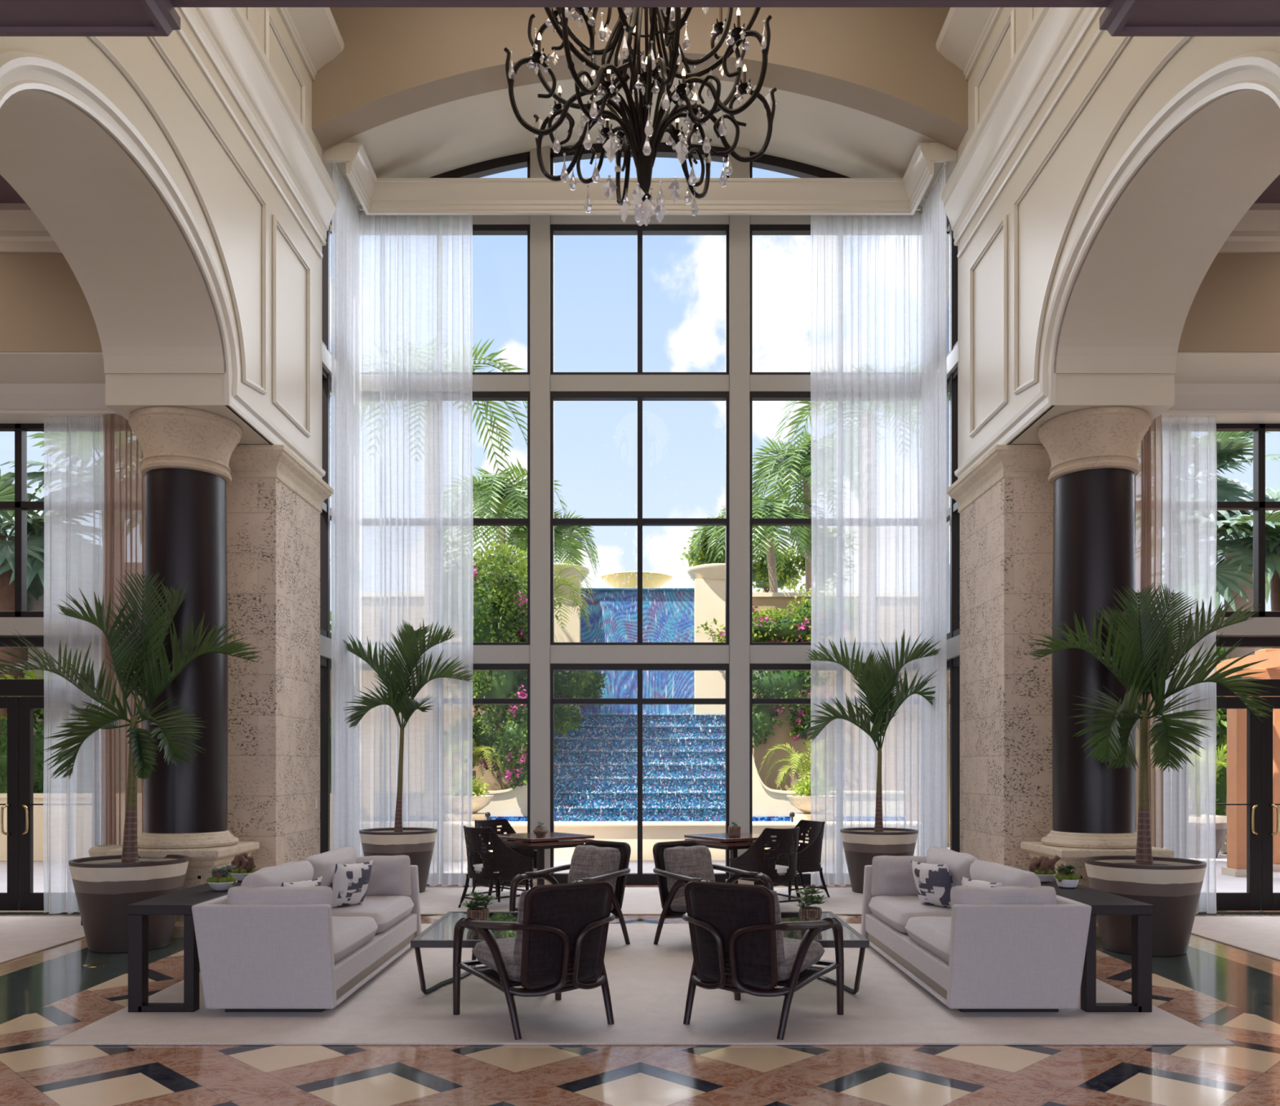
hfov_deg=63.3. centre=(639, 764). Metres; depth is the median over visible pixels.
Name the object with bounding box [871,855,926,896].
cushion
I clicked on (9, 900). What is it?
door
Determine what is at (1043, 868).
potted plant
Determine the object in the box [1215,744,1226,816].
hedge
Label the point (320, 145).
wall
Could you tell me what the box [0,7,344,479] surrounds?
wall
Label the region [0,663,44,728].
leafy shrub
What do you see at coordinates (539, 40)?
candle
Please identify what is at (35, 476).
fan palm
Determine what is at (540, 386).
window
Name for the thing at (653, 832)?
basin
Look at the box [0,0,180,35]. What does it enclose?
ceiling
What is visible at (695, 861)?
cushion
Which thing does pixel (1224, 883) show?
floor
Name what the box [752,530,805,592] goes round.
leafy shrub
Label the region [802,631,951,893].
potted palm
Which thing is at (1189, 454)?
sheer curtain
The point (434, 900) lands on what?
rug
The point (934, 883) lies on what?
throw cushion
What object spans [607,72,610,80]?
candle
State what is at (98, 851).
vessel
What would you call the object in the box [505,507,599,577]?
palm
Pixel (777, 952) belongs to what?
cushion
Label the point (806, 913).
pot
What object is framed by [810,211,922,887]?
sheer curtain
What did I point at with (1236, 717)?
pergola
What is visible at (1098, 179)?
wall
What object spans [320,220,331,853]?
window
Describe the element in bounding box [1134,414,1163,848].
sheer curtain
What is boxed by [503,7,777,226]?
chandelier
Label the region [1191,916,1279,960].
rug
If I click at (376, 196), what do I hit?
trim
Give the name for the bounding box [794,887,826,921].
potted succulent
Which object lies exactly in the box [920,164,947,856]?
sheer curtain
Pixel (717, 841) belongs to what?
dining table
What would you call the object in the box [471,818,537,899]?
dining chair
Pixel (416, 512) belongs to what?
sheer curtain
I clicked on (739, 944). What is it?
lounge armchair
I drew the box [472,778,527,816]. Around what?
planter
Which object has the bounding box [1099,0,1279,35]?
trim
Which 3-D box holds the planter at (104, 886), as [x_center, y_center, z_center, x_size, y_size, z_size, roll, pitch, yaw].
[-4.200,1.137,8.550,0.890,0.725,0.890,0,0,0]
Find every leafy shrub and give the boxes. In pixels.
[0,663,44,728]
[473,539,562,642]
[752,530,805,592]
[1216,648,1231,761]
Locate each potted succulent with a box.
[460,891,497,920]
[533,822,548,836]
[728,821,741,837]
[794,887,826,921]
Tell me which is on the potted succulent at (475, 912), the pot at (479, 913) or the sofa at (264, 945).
the pot at (479, 913)
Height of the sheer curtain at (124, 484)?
4.972 m
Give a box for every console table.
[126,866,266,1012]
[1013,866,1153,1012]
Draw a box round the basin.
[472,821,810,860]
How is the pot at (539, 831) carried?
on the potted succulent at (539, 831)
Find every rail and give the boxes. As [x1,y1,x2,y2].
[333,161,357,206]
[924,161,946,202]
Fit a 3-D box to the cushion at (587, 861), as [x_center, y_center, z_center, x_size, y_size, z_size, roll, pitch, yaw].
[-0.385,0.905,8.708,0.501,0.442,0.244,0,0,43]
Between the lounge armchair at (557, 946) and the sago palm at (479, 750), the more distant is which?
the sago palm at (479, 750)
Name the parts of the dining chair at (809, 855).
leg, leg, leg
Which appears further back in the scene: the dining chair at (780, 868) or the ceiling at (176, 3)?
the dining chair at (780, 868)
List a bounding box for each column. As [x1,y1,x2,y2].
[106,406,259,937]
[1020,406,1173,937]
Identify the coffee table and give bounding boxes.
[410,911,518,995]
[732,911,869,995]
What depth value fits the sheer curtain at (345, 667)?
12.03 m
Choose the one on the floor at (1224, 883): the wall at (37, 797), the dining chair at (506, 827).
the wall at (37, 797)
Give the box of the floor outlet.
[83,963,106,967]
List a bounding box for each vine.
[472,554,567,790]
[554,671,607,736]
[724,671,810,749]
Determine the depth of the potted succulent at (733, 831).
10.93 m
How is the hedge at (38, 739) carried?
on the wall at (37, 797)
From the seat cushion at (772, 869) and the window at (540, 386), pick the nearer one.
the seat cushion at (772, 869)
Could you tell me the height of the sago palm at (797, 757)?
1.106 m
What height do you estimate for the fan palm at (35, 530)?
6.830 m
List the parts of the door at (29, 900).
handle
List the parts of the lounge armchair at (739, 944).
leg, arm, frame, cane panel, leg, seat frame, arm, leg, rail, leg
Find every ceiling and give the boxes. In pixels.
[0,174,26,203]
[169,0,1110,7]
[1253,174,1279,203]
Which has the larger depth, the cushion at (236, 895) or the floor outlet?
the floor outlet
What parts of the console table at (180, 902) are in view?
leg frame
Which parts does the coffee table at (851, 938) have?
glass, frame, leg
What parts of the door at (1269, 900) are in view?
handle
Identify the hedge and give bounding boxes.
[0,717,331,793]
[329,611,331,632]
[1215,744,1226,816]
[1217,648,1271,755]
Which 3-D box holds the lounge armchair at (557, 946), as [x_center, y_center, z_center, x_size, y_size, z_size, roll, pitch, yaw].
[-0.586,1.072,6.034,0.744,0.841,0.824,0,0,-34]
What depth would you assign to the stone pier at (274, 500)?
10.15 m
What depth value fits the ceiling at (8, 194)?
9.14 m
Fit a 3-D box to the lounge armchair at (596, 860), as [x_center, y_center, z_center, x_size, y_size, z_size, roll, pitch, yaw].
[-0.531,1.072,8.551,0.744,0.841,0.824,0,0,43]
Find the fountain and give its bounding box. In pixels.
[472,563,810,860]
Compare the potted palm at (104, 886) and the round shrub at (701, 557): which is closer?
the potted palm at (104, 886)
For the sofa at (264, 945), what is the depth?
6.12 m
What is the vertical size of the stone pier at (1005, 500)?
4.595 m
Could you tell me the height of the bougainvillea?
1.380 m
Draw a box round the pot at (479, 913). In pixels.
[466,906,489,920]
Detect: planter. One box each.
[68,854,189,953]
[359,827,437,893]
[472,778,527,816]
[752,756,803,816]
[840,827,918,893]
[1084,855,1206,956]
[1215,742,1226,858]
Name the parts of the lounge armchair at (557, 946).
leg, rail, leg, arm, seat frame, leg, cane panel, frame, arm, leg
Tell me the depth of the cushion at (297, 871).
6.62 m
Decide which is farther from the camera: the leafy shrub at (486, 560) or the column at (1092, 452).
the leafy shrub at (486, 560)
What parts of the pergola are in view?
post, post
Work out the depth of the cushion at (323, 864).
7.62 m
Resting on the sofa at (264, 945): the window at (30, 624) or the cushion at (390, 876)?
the cushion at (390, 876)
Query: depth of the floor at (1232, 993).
5.13 m
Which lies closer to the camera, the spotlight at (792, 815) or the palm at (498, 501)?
the spotlight at (792, 815)
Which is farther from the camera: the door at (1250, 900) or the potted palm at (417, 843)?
the potted palm at (417, 843)
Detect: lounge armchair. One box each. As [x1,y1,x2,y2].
[453,880,615,1039]
[509,840,631,944]
[653,840,773,944]
[681,880,844,1039]
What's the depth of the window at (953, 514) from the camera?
12.32 m
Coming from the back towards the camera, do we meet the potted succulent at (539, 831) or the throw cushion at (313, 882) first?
the potted succulent at (539, 831)
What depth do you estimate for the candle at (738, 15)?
6.89 m
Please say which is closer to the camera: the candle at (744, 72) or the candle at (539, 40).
the candle at (539, 40)
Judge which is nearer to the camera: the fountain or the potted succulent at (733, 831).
the potted succulent at (733, 831)
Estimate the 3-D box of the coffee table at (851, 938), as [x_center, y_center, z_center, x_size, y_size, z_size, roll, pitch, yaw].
[1.000,1.290,7.060,0.840,0.399,1.280,0,0,0]
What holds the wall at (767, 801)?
on the floor at (1224, 883)
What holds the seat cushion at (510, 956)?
on the lounge armchair at (557, 946)
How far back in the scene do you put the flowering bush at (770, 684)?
19.25 m
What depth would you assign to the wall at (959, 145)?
11.59 m
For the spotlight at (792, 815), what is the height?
0.160 m
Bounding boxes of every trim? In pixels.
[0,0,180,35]
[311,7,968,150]
[323,142,956,214]
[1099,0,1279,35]
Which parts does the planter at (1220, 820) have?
pot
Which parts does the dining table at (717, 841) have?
post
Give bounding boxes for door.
[0,697,19,911]
[19,697,44,911]
[1215,697,1260,911]
[1260,697,1279,911]
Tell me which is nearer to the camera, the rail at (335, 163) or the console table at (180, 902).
the console table at (180, 902)
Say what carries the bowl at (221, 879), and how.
on the console table at (180, 902)
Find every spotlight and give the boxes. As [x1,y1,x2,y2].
[484,812,490,820]
[789,812,795,822]
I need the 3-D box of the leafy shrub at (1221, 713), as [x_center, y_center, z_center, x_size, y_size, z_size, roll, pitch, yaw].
[9.153,-1.252,18.069,3.185,3.031,1.615,0,0,43]
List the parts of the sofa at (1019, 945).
arm, trim, seat, rail, arm, backrest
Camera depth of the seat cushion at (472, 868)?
10.62 m
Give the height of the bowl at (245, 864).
0.203 m
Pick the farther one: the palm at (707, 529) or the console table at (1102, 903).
the palm at (707, 529)
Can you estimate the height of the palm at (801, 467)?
5.331 m
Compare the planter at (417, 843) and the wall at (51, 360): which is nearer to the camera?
the wall at (51, 360)
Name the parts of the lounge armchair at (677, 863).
leg, rail, cane panel, seat frame, frame, arm, leg, arm, leg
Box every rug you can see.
[0,916,85,964]
[49,924,1234,1045]
[419,887,862,915]
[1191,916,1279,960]
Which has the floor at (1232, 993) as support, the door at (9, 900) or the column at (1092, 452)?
the column at (1092, 452)
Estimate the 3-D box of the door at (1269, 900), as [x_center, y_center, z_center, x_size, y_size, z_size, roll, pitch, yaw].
[6.769,0.400,10.558,0.862,2.180,0.144,0,0,0]
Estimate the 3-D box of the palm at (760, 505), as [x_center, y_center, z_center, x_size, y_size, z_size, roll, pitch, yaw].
[2.753,-3.986,22.564,2.822,3.886,2.487,0,0,-41]
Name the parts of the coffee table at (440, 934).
leg, frame, glass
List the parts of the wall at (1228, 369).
cornice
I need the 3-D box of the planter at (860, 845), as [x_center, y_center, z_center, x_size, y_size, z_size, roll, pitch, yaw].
[2.790,1.123,12.120,0.890,0.725,0.890,0,0,0]
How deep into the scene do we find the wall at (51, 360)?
9.45 m
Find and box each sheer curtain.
[43,416,103,914]
[101,413,145,844]
[330,164,359,857]
[359,211,473,887]
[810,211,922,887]
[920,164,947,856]
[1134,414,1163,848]
[1161,416,1217,914]
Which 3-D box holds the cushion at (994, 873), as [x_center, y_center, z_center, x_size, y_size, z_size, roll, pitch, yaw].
[2.425,0.886,6.795,0.296,0.449,1.053,0,0,0]
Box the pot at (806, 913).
[799,906,822,921]
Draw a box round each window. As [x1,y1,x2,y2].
[0,423,44,696]
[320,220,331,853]
[359,142,922,885]
[946,216,959,852]
[1216,423,1279,696]
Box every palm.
[0,432,44,521]
[0,469,44,735]
[0,570,262,953]
[329,338,527,487]
[342,618,473,893]
[472,457,573,562]
[472,732,505,787]
[504,556,595,632]
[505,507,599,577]
[687,506,767,562]
[703,486,811,592]
[752,431,811,592]
[758,740,810,791]
[773,371,810,463]
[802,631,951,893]
[1027,582,1278,956]
[1216,431,1279,539]
[1216,510,1279,853]
[1217,475,1279,648]
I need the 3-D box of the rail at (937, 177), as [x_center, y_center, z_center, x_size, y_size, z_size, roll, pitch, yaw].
[3.450,-6.780,12.170,0.030,0.080,0.930,0,0,0]
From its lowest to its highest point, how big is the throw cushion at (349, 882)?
0.346 m
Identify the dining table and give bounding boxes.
[497,831,594,885]
[684,832,776,884]
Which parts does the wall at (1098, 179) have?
crown moulding, panel moulding, panel moulding, cornice, panel moulding, bead moulding, panel moulding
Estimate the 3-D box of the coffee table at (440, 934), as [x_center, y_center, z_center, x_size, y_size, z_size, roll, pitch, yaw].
[-1.000,1.290,7.060,0.840,0.399,1.280,0,0,0]
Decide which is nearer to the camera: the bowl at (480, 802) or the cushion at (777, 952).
the cushion at (777, 952)
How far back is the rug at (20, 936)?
9.13 m
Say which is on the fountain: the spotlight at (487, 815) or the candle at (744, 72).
the spotlight at (487, 815)
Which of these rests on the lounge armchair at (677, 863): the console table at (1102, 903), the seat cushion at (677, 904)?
the seat cushion at (677, 904)
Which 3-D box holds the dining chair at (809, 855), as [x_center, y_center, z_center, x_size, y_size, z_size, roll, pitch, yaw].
[1.765,1.062,11.644,0.603,0.857,0.594,0,0,-28]
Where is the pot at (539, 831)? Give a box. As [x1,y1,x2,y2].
[533,826,548,836]
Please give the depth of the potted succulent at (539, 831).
10.96 m
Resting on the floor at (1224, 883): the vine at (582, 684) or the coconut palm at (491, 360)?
the coconut palm at (491, 360)
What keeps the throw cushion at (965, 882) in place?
on the sofa at (1019, 945)
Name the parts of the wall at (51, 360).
cornice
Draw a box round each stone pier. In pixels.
[226,444,333,870]
[946,444,1053,871]
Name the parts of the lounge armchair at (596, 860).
leg, arm, leg, seat frame, arm, cane panel, frame, leg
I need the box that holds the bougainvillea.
[695,587,811,642]
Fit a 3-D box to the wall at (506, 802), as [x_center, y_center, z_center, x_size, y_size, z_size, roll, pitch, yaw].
[-4.050,-1.070,19.980,4.500,5.140,4.760,0,0,0]
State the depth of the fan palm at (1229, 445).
17.69 m
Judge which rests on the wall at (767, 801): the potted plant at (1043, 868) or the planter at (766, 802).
the planter at (766, 802)
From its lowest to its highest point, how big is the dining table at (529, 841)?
0.720 m
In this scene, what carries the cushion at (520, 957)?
on the lounge armchair at (557, 946)
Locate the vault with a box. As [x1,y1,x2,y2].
[321,75,958,206]
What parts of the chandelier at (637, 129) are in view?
bulb, arm, arm, arm, arm, arm, arm, arm, arm, arm, arm, arm, arm, arm, arm, arm, arm, arm, arm, arm, bulb, arm, arm, arm, arm, arm, arm, arm, arm, bulb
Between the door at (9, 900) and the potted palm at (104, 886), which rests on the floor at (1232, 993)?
the potted palm at (104, 886)
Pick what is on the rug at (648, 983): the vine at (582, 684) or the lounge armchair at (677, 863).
the lounge armchair at (677, 863)
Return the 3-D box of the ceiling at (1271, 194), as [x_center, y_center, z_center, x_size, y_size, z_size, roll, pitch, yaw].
[8.305,-4.500,7.075,7.390,1.400,4.750,0,0,0]
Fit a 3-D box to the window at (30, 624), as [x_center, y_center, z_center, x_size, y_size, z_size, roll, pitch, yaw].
[-8.293,-1.000,10.590,7.415,5.000,0.180,0,0,0]
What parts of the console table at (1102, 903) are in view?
leg frame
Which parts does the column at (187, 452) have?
panel moulding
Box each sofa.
[191,846,421,1012]
[860,846,1091,1012]
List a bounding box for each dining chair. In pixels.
[457,825,533,907]
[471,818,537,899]
[728,826,801,904]
[764,819,830,900]
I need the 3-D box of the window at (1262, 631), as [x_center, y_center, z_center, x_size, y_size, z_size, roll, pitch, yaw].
[8.293,-1.000,10.590,7.415,5.000,0.180,0,0,0]
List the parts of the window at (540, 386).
frame, frame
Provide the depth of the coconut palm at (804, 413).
18.26 m
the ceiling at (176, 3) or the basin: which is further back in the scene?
the basin
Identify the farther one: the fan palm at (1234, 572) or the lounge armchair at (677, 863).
the fan palm at (1234, 572)
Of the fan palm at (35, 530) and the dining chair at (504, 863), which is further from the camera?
the fan palm at (35, 530)
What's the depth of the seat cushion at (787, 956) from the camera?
5.96 m
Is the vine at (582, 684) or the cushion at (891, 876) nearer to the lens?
the cushion at (891, 876)
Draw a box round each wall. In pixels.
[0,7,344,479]
[0,203,119,423]
[0,793,331,861]
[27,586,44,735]
[320,145,331,467]
[329,670,527,816]
[752,592,811,816]
[935,7,1279,479]
[958,145,959,467]
[1160,203,1279,423]
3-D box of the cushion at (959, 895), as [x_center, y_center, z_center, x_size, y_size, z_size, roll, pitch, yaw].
[2.200,0.911,6.265,0.640,0.352,0.220,0,0,0]
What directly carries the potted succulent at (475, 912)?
on the coffee table at (440, 934)
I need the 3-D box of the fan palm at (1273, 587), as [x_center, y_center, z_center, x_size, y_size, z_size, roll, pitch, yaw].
[11.434,-1.930,18.056,3.373,6.871,3.532,0,0,14]
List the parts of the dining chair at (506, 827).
leg, leg, leg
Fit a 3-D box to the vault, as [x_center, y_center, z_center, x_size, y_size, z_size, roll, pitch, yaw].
[0.000,-7.720,12.380,7.800,1.961,1.440,0,0,0]
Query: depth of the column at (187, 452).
9.13 m
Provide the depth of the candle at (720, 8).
7.70 m
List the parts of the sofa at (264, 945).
backrest, arm, rail, seat, trim, arm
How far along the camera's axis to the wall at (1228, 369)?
9.45 m
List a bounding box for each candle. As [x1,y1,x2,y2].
[537,39,541,51]
[605,120,608,127]
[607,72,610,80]
[719,7,722,22]
[737,14,740,26]
[742,71,746,82]
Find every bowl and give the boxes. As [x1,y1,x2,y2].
[206,864,237,890]
[229,852,256,881]
[472,775,493,821]
[600,533,673,587]
[786,775,810,821]
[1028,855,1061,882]
[1035,874,1055,882]
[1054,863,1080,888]
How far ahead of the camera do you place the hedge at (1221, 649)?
21.62 m
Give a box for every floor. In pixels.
[0,847,1279,892]
[0,884,1279,1105]
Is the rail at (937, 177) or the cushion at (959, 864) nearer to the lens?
the cushion at (959, 864)
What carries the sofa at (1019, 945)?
on the rug at (648, 983)
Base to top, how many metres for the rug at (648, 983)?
0.014 m
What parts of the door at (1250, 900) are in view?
handle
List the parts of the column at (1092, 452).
panel moulding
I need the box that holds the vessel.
[88,844,122,857]
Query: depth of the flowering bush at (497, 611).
17.52 m
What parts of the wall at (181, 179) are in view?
panel moulding, panel moulding, bead moulding, cornice, panel moulding, panel moulding, crown moulding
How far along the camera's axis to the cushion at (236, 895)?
6.21 m
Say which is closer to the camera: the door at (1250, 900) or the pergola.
the door at (1250, 900)
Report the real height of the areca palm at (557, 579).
2.078 m
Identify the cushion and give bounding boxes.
[226,886,333,913]
[240,860,313,887]
[280,876,322,887]
[303,846,356,887]
[330,860,373,907]
[355,855,411,897]
[466,863,499,873]
[471,937,520,982]
[512,890,528,965]
[568,845,620,893]
[663,845,715,898]
[670,896,686,912]
[759,864,797,875]
[770,890,785,964]
[777,937,824,981]
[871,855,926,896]
[911,860,954,907]
[926,846,977,886]
[950,885,1056,912]
[960,876,1002,887]
[969,859,1040,887]
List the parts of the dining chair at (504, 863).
leg, leg, leg, leg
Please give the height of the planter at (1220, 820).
1.917 m
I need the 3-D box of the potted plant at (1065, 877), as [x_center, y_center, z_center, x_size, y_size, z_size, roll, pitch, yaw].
[2.911,0.759,7.080,0.174,0.161,0.167,0,0,31]
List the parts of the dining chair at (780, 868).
leg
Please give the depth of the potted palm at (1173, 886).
8.23 m
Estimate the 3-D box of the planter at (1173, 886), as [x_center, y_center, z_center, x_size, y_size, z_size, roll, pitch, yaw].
[4.080,1.137,8.400,0.890,0.725,0.890,0,0,0]
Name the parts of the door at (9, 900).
handle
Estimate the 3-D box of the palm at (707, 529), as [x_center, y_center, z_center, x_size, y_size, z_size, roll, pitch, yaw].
[2.061,-3.844,23.626,1.947,3.887,2.003,0,0,0]
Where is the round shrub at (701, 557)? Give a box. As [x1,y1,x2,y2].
[680,531,764,581]
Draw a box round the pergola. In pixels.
[1216,648,1279,876]
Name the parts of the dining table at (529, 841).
post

